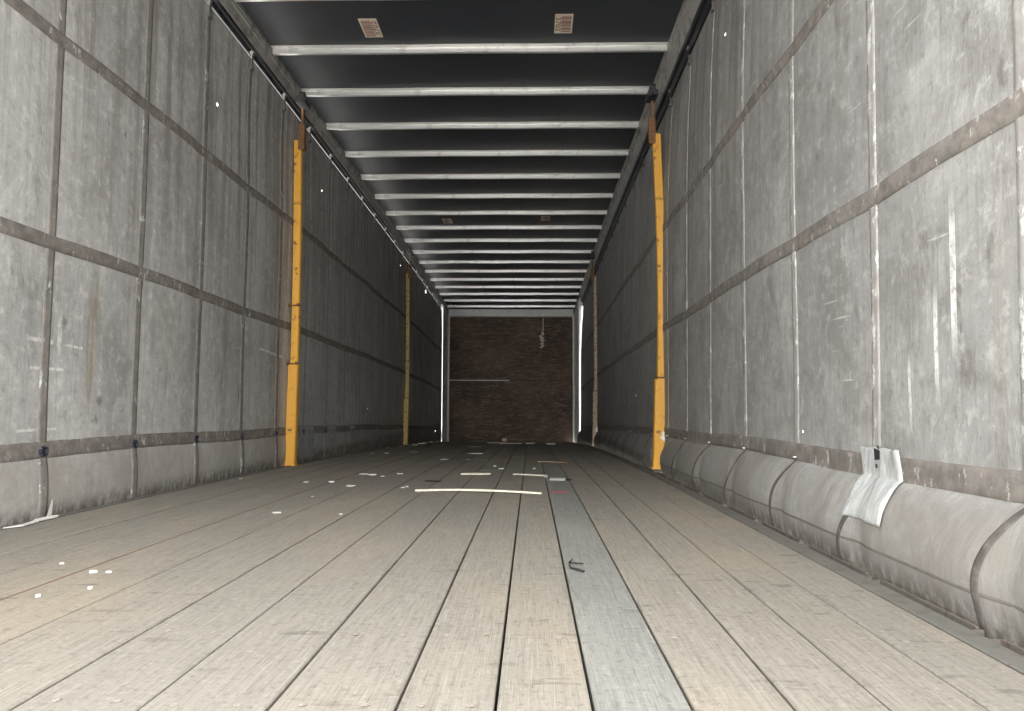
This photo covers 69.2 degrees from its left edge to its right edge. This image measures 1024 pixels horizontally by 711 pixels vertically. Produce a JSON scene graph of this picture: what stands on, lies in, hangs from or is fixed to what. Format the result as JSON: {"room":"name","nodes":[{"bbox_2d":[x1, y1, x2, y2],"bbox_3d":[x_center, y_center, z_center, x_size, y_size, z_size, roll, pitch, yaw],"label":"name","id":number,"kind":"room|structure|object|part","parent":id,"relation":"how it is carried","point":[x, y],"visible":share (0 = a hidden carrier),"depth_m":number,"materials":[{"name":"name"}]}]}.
{"room":"cargo space","nodes":[
{"label":"cargo space","id":0,"kind":"room"},
{"bbox_2d":[0,0,441,526],"bbox_3d":[-1.486,-0.223,7.260,0.038,2.889,13.380,0,-4,1],"label":"wall","id":1,"kind":"structure","parent":0,"point":[146,222],"depth_m":3.42,"materials":[{"name":"metal"}]},
{"bbox_2d":[297,425,314,458],"bbox_3d":[-1.532,0.640,5.525,0.018,0.248,0.452,0,-4,0],"label":"patch","id":2,"kind":"object","parent":1,"relation":"attached to","point":[306,441],"visible":1,"depth_m":5.52,"materials":[{"name":"grey metal"}]},
{"bbox_2d":[327,424,336,444],"bbox_3d":[-1.511,0.664,6.231,0.014,0.177,0.257,0,-4,2],"label":"patch","id":3,"kind":"object","parent":1,"relation":"attached to","point":[332,439],"visible":1,"depth_m":6.22,"materials":[{"name":"grey metal"}]},
{"bbox_2d":[349,424,356,440],"bbox_3d":[-1.482,0.715,6.928,0.022,0.158,0.228,0,-4,1],"label":"patch","id":4,"kind":"object","parent":1,"relation":"attached to","point":[352,426],"visible":1,"depth_m":6.92,"materials":[{"name":"grey metal"}]},
{"bbox_2d":[240,0,682,307],"bbox_3d":[-0.204,-1.654,8.002,2.770,0.412,14.740,0,-4,1],"label":"ceiling","id":5,"kind":"structure","parent":0,"point":[399,21],"depth_m":5.74,"materials":[{"name":"grey metal"}]},
{"bbox_2d":[234,0,384,1],"bbox_3d":[-0.299,-2.043,4.200,2.573,0.043,0.085,0,-4,1],"label":"bow","id":6,"kind":"object","parent":5,"relation":"attached to","point":[234,0],"visible":1,"depth_m":4.23,"materials":[{"name":"metal"}]},
{"bbox_2d":[205,0,448,311],"bbox_3d":[-1.527,-1.544,8.009,0.075,0.606,14.700,0,-4,1],"label":"rail","id":7,"kind":"object","parent":5,"relation":"attached to","point":[233,15],"visible":0.75,"depth_m":5.61,"materials":[{"name":"metal"}]},
{"bbox_2d":[358,18,382,37],"bbox_3d":[-0.877,-2.031,4.606,0.112,0.005,0.225,0,-4,1],"label":"barcode sticker","id":8,"kind":"object","parent":5,"relation":"attached to","point":[370,27],"visible":1,"depth_m":4.59,"materials":[{"name":"beige paper"}]},
{"bbox_2d":[442,219,452,223],"bbox_3d":[-0.787,-1.641,9.059,0.112,0.008,0.210,0,-4,1],"label":"barcode sticker","id":9,"kind":"object","parent":5,"relation":"attached to","point":[446,221],"visible":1,"depth_m":9.07,"materials":[{"name":"beige paper"}]},
{"bbox_2d":[271,42,667,55],"bbox_3d":[-0.283,-1.992,4.836,2.573,0.043,0.085,0,-4,1],"label":"bow","id":10,"kind":"object","parent":5,"relation":"attached to","point":[604,47],"visible":1,"depth_m":4.83,"materials":[{"name":"metal"}]},
{"bbox_2d":[301,86,648,96],"bbox_3d":[-0.267,-1.940,5.471,2.573,0.043,0.085,0,-4,1],"label":"bow","id":11,"kind":"object","parent":5,"relation":"attached to","point":[584,90],"visible":0.91,"depth_m":5.46,"materials":[{"name":"metal"}]},
{"bbox_2d":[325,121,638,129],"bbox_3d":[-0.250,-1.887,6.106,2.573,0.043,0.085,0,-4,1],"label":"bow","id":12,"kind":"object","parent":5,"relation":"attached to","point":[549,124],"visible":1,"depth_m":6.09,"materials":[{"name":"metal"}]},
{"bbox_2d":[345,149,628,156],"bbox_3d":[-0.234,-1.832,6.741,2.573,0.043,0.085,0,-4,1],"label":"bow","id":13,"kind":"object","parent":5,"relation":"attached to","point":[623,152],"visible":1,"depth_m":6.73,"materials":[{"name":"metal"}]},
{"bbox_2d":[360,173,619,179],"bbox_3d":[-0.218,-1.776,7.376,2.573,0.043,0.085,0,-4,1],"label":"bow","id":14,"kind":"object","parent":5,"relation":"attached to","point":[510,175],"visible":1,"depth_m":7.36,"materials":[{"name":"metal"}]},
{"bbox_2d":[374,193,612,198],"bbox_3d":[-0.201,-1.718,8.011,2.573,0.044,0.085,0,-4,1],"label":"bow","id":15,"kind":"object","parent":5,"relation":"attached to","point":[486,195],"visible":1,"depth_m":8.00,"materials":[{"name":"metal"}]},
{"bbox_2d":[386,210,606,215],"bbox_3d":[-0.185,-1.659,8.646,2.573,0.044,0.085,0,-4,1],"label":"bow","id":16,"kind":"object","parent":5,"relation":"attached to","point":[489,212],"visible":1,"depth_m":8.63,"materials":[{"name":"metal"}]},
{"bbox_2d":[396,225,601,229],"bbox_3d":[-0.169,-1.599,9.281,2.573,0.044,0.085,0,-4,1],"label":"bow","id":17,"kind":"object","parent":5,"relation":"attached to","point":[413,227],"visible":1,"depth_m":9.27,"materials":[{"name":"metal"}]},
{"bbox_2d":[404,238,596,241],"bbox_3d":[-0.152,-1.537,9.915,2.573,0.044,0.085,0,-4,1],"label":"bow","id":18,"kind":"object","parent":5,"relation":"attached to","point":[406,239],"visible":1,"depth_m":9.90,"materials":[{"name":"metal"}]},
{"bbox_2d":[412,250,592,253],"bbox_3d":[-0.136,-1.474,10.550,2.573,0.044,0.085,0,-4,1],"label":"bow","id":19,"kind":"object","parent":5,"relation":"attached to","point":[413,251],"visible":0.95,"depth_m":10.54,"materials":[{"name":"metal"}]},
{"bbox_2d":[419,260,589,263],"bbox_3d":[-0.120,-1.409,11.184,2.573,0.044,0.085,0,-4,1],"label":"bow","id":20,"kind":"object","parent":5,"relation":"attached to","point":[420,261],"visible":1,"depth_m":11.17,"materials":[{"name":"metal"}]},
{"bbox_2d":[425,269,586,272],"bbox_3d":[-0.103,-1.343,11.819,2.573,0.044,0.085,0,-4,1],"label":"bow","id":21,"kind":"object","parent":5,"relation":"attached to","point":[439,270],"visible":1,"depth_m":11.80,"materials":[{"name":"metal"}]},
{"bbox_2d":[430,278,583,280],"bbox_3d":[-0.087,-1.276,12.453,2.573,0.044,0.085,0,-4,1],"label":"bow","id":22,"kind":"object","parent":5,"relation":"attached to","point":[431,279],"visible":1,"depth_m":12.45,"materials":[{"name":"metal"}]},
{"bbox_2d":[435,285,580,287],"bbox_3d":[-0.071,-1.207,13.087,2.573,0.044,0.085,0,-4,1],"label":"bow","id":23,"kind":"object","parent":5,"relation":"attached to","point":[548,286],"visible":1,"depth_m":13.08,"materials":[{"name":"metal"}]},
{"bbox_2d":[440,293,578,294],"bbox_3d":[-0.054,-1.137,13.721,2.573,0.045,0.085,0,-4,1],"label":"bow","id":24,"kind":"object","parent":5,"relation":"attached to","point":[440,293],"visible":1,"depth_m":13.71,"materials":[{"name":"metal"}]},
{"bbox_2d":[444,299,576,301],"bbox_3d":[-0.038,-1.066,14.355,2.573,0.045,0.085,0,-4,1],"label":"bow","id":25,"kind":"object","parent":5,"relation":"attached to","point":[445,300],"visible":1,"depth_m":14.35,"materials":[{"name":"metal"}]},
{"bbox_2d":[447,305,574,307],"bbox_3d":[-0.022,-0.993,14.989,2.573,0.045,0.085,0,-4,1],"label":"bow","id":26,"kind":"object","parent":5,"relation":"attached to","point":[451,306],"visible":1,"depth_m":14.98,"materials":[{"name":"metal"}]},
{"bbox_2d":[541,216,549,220],"bbox_3d":[0.403,-1.649,8.918,0.110,0.007,0.200,0,-4,1],"label":"barcode sticker","id":27,"kind":"object","parent":5,"relation":"attached to","point":[543,218],"visible":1,"depth_m":8.92,"materials":[{"name":"beige paper"}]},
{"bbox_2d":[554,14,573,32],"bbox_3d":[0.316,-2.031,4.545,0.110,0.005,0.225,0,-4,1],"label":"barcode sticker","id":28,"kind":"object","parent":5,"relation":"attached to","point":[563,22],"visible":1,"depth_m":4.54,"materials":[{"name":"beige paper"}]},
{"bbox_2d":[574,0,711,310],"bbox_3d":[1.127,-1.505,7.938,0.085,0.672,14.700,0,-4,1],"label":"rail","id":29,"kind":"object","parent":5,"relation":"attached to","point":[692,15],"visible":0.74,"depth_m":5.28,"materials":[{"name":"metal"}]},
{"bbox_2d":[0,441,1023,710],"bbox_3d":[-0.270,1.117,7.803,2.540,0.454,14.700,0,-4,1],"label":"floor","id":30,"kind":"structure","parent":0,"point":[212,598],"depth_m":1.45,"materials":[{"name":"wood"}]},
{"bbox_2d":[3,499,58,528],"bbox_3d":[-1.568,0.517,2.433,0.045,0.057,0.280,0,-4,-3],"label":"strip","id":31,"kind":"object","parent":30,"relation":"on","point":[49,514],"visible":1,"depth_m":2.48,"materials":[{"name":"white plastic"}]},
{"bbox_2d":[284,92,310,465],"bbox_3d":[-1.511,-0.548,5.162,0.133,2.615,0.150,0,-4,1],"label":"post","id":32,"kind":"object","parent":30,"relation":"on","point":[293,379],"visible":0.96,"depth_m":5.14,"materials":[{"name":"yellow paint"}]},
{"bbox_2d":[403,248,413,444],"bbox_3d":[-1.390,-0.128,9.813,0.130,2.616,0.150,0,-4,1],"label":"post","id":33,"kind":"object","parent":30,"relation":"on","point":[410,253],"visible":0.94,"depth_m":9.79,"materials":[{"name":"metal"}]},
{"bbox_2d":[461,472,490,474],"bbox_3d":[-0.213,0.697,4.378,0.182,0.009,0.068,1,-4,-7],"label":"wood splinter","id":34,"kind":"object","parent":30,"relation":"on","point":[475,473],"visible":1,"depth_m":4.34,"materials":[{"name":"beige wood"}]},
{"bbox_2d":[415,489,541,493],"bbox_3d":[-0.155,0.617,3.378,0.590,0.015,0.041,0,-4,10],"label":"wooden slat","id":35,"kind":"object","parent":30,"relation":"on","point":[488,490],"visible":1,"depth_m":3.37,"materials":[{"name":"beige wood"}]},
{"bbox_2d":[517,474,546,475],"bbox_3d":[0.112,0.695,4.325,0.215,0.008,0.028,-2,-4,29],"label":"wood splinter","id":36,"kind":"object","parent":30,"relation":"on","point":[517,474],"visible":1,"depth_m":4.31,"materials":[{"name":"beige wood"}]},
{"bbox_2d":[538,461,565,462],"bbox_3d":[0.301,0.798,5.565,0.215,0.008,0.063,-1,-4,23],"label":"wood splinter","id":37,"kind":"object","parent":30,"relation":"on","point":[538,461],"visible":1,"depth_m":5.56,"materials":[{"name":"wood"}]},
{"bbox_2d":[550,491,567,492],"bbox_3d":[0.215,0.625,3.402,0.085,0.004,0.060,0,-4,1],"label":"scrap","id":38,"kind":"object","parent":30,"relation":"on","point":[550,491],"visible":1,"depth_m":3.40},
{"bbox_2d":[548,478,571,480],"bbox_3d":[0.257,0.674,4.043,0.140,0.006,0.089,-1,-4,15],"label":"folded card","id":39,"kind":"object","parent":30,"relation":"on","point":[563,479],"visible":1,"depth_m":4.01,"materials":[{"name":"white paper"}]},
{"bbox_2d":[568,558,584,571],"bbox_3d":[0.155,0.504,1.787,0.037,0.007,0.137,0,-4,1],"label":"wire","id":40,"kind":"object","parent":30,"relation":"on","point":[569,562],"visible":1,"depth_m":1.76,"materials":[{"name":"black metal"}]},
{"bbox_2d":[590,251,597,445],"bbox_3d":[1.102,-0.104,9.948,0.104,2.616,0.150,0,-4,1],"label":"post","id":41,"kind":"object","parent":30,"relation":"on","point":[592,255],"visible":0.91,"depth_m":9.93,"materials":[{"name":"metal"}]},
{"bbox_2d":[646,84,664,468],"bbox_3d":[0.984,-0.550,5.018,0.120,2.615,0.150,0,-4,1],"label":"post","id":42,"kind":"object","parent":30,"relation":"on","point":[654,140],"visible":0.82,"depth_m":5.00,"materials":[{"name":"yellow paint"}]},
{"bbox_3d":[1.004,0.541,4.916,0.046,0.089,0.030,0,-4,1],"label":"latch handle","id":43,"kind":"part","parent":42,"relation":"part of","materials":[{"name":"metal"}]},
{"bbox_2d":[449,308,574,441],"bbox_3d":[-0.016,0.426,15.226,2.700,2.842,0.048,0,-4,1],"label":"wall","id":44,"kind":"structure","parent":0,"point":[511,378],"depth_m":15.21,"materials":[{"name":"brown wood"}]},
{"bbox_2d":[441,304,449,441],"bbox_3d":[-1.332,0.415,14.618,0.100,2.712,1.250,0,-4,1],"label":"pillar","id":45,"kind":"structure","parent":44,"relation":"attached to","point":[445,315],"depth_m":14.64,"materials":[{"name":"metal"}]},
{"bbox_2d":[448,309,572,316],"bbox_3d":[-0.023,-0.868,15.239,2.560,0.150,0.090,0,-4,1],"label":"beam","id":46,"kind":"structure","parent":44,"relation":"attached to","point":[452,312],"depth_m":15.19,"materials":[{"name":"metal"}]},
{"bbox_2d":[577,0,1023,647],"bbox_3d":[1.049,-0.248,6.923,0.146,2.864,12.835,0,-4,1],"label":"wall","id":47,"kind":"structure","parent":0,"point":[843,230],"depth_m":2.11,"materials":[{"name":"metal"}]},
{"bbox_2d":[572,298,582,442],"bbox_3d":[1.288,0.387,14.252,0.162,2.739,1.850,0,-4,1],"label":"pillar","id":48,"kind":"structure","parent":47,"relation":"attached to","point":[577,317],"depth_m":13.93,"materials":[{"name":"metal"}]},
{"bbox_2d":[842,445,902,526],"bbox_3d":[0.888,0.316,1.845,0.076,0.185,0.254,0,-4,1],"label":"repair patch","id":49,"kind":"object","parent":47,"relation":"attached to","point":[867,500],"visible":1,"depth_m":1.83,"materials":[{"name":"white tarpaulin fabric"},{"name":"dark steel"}]}
]}

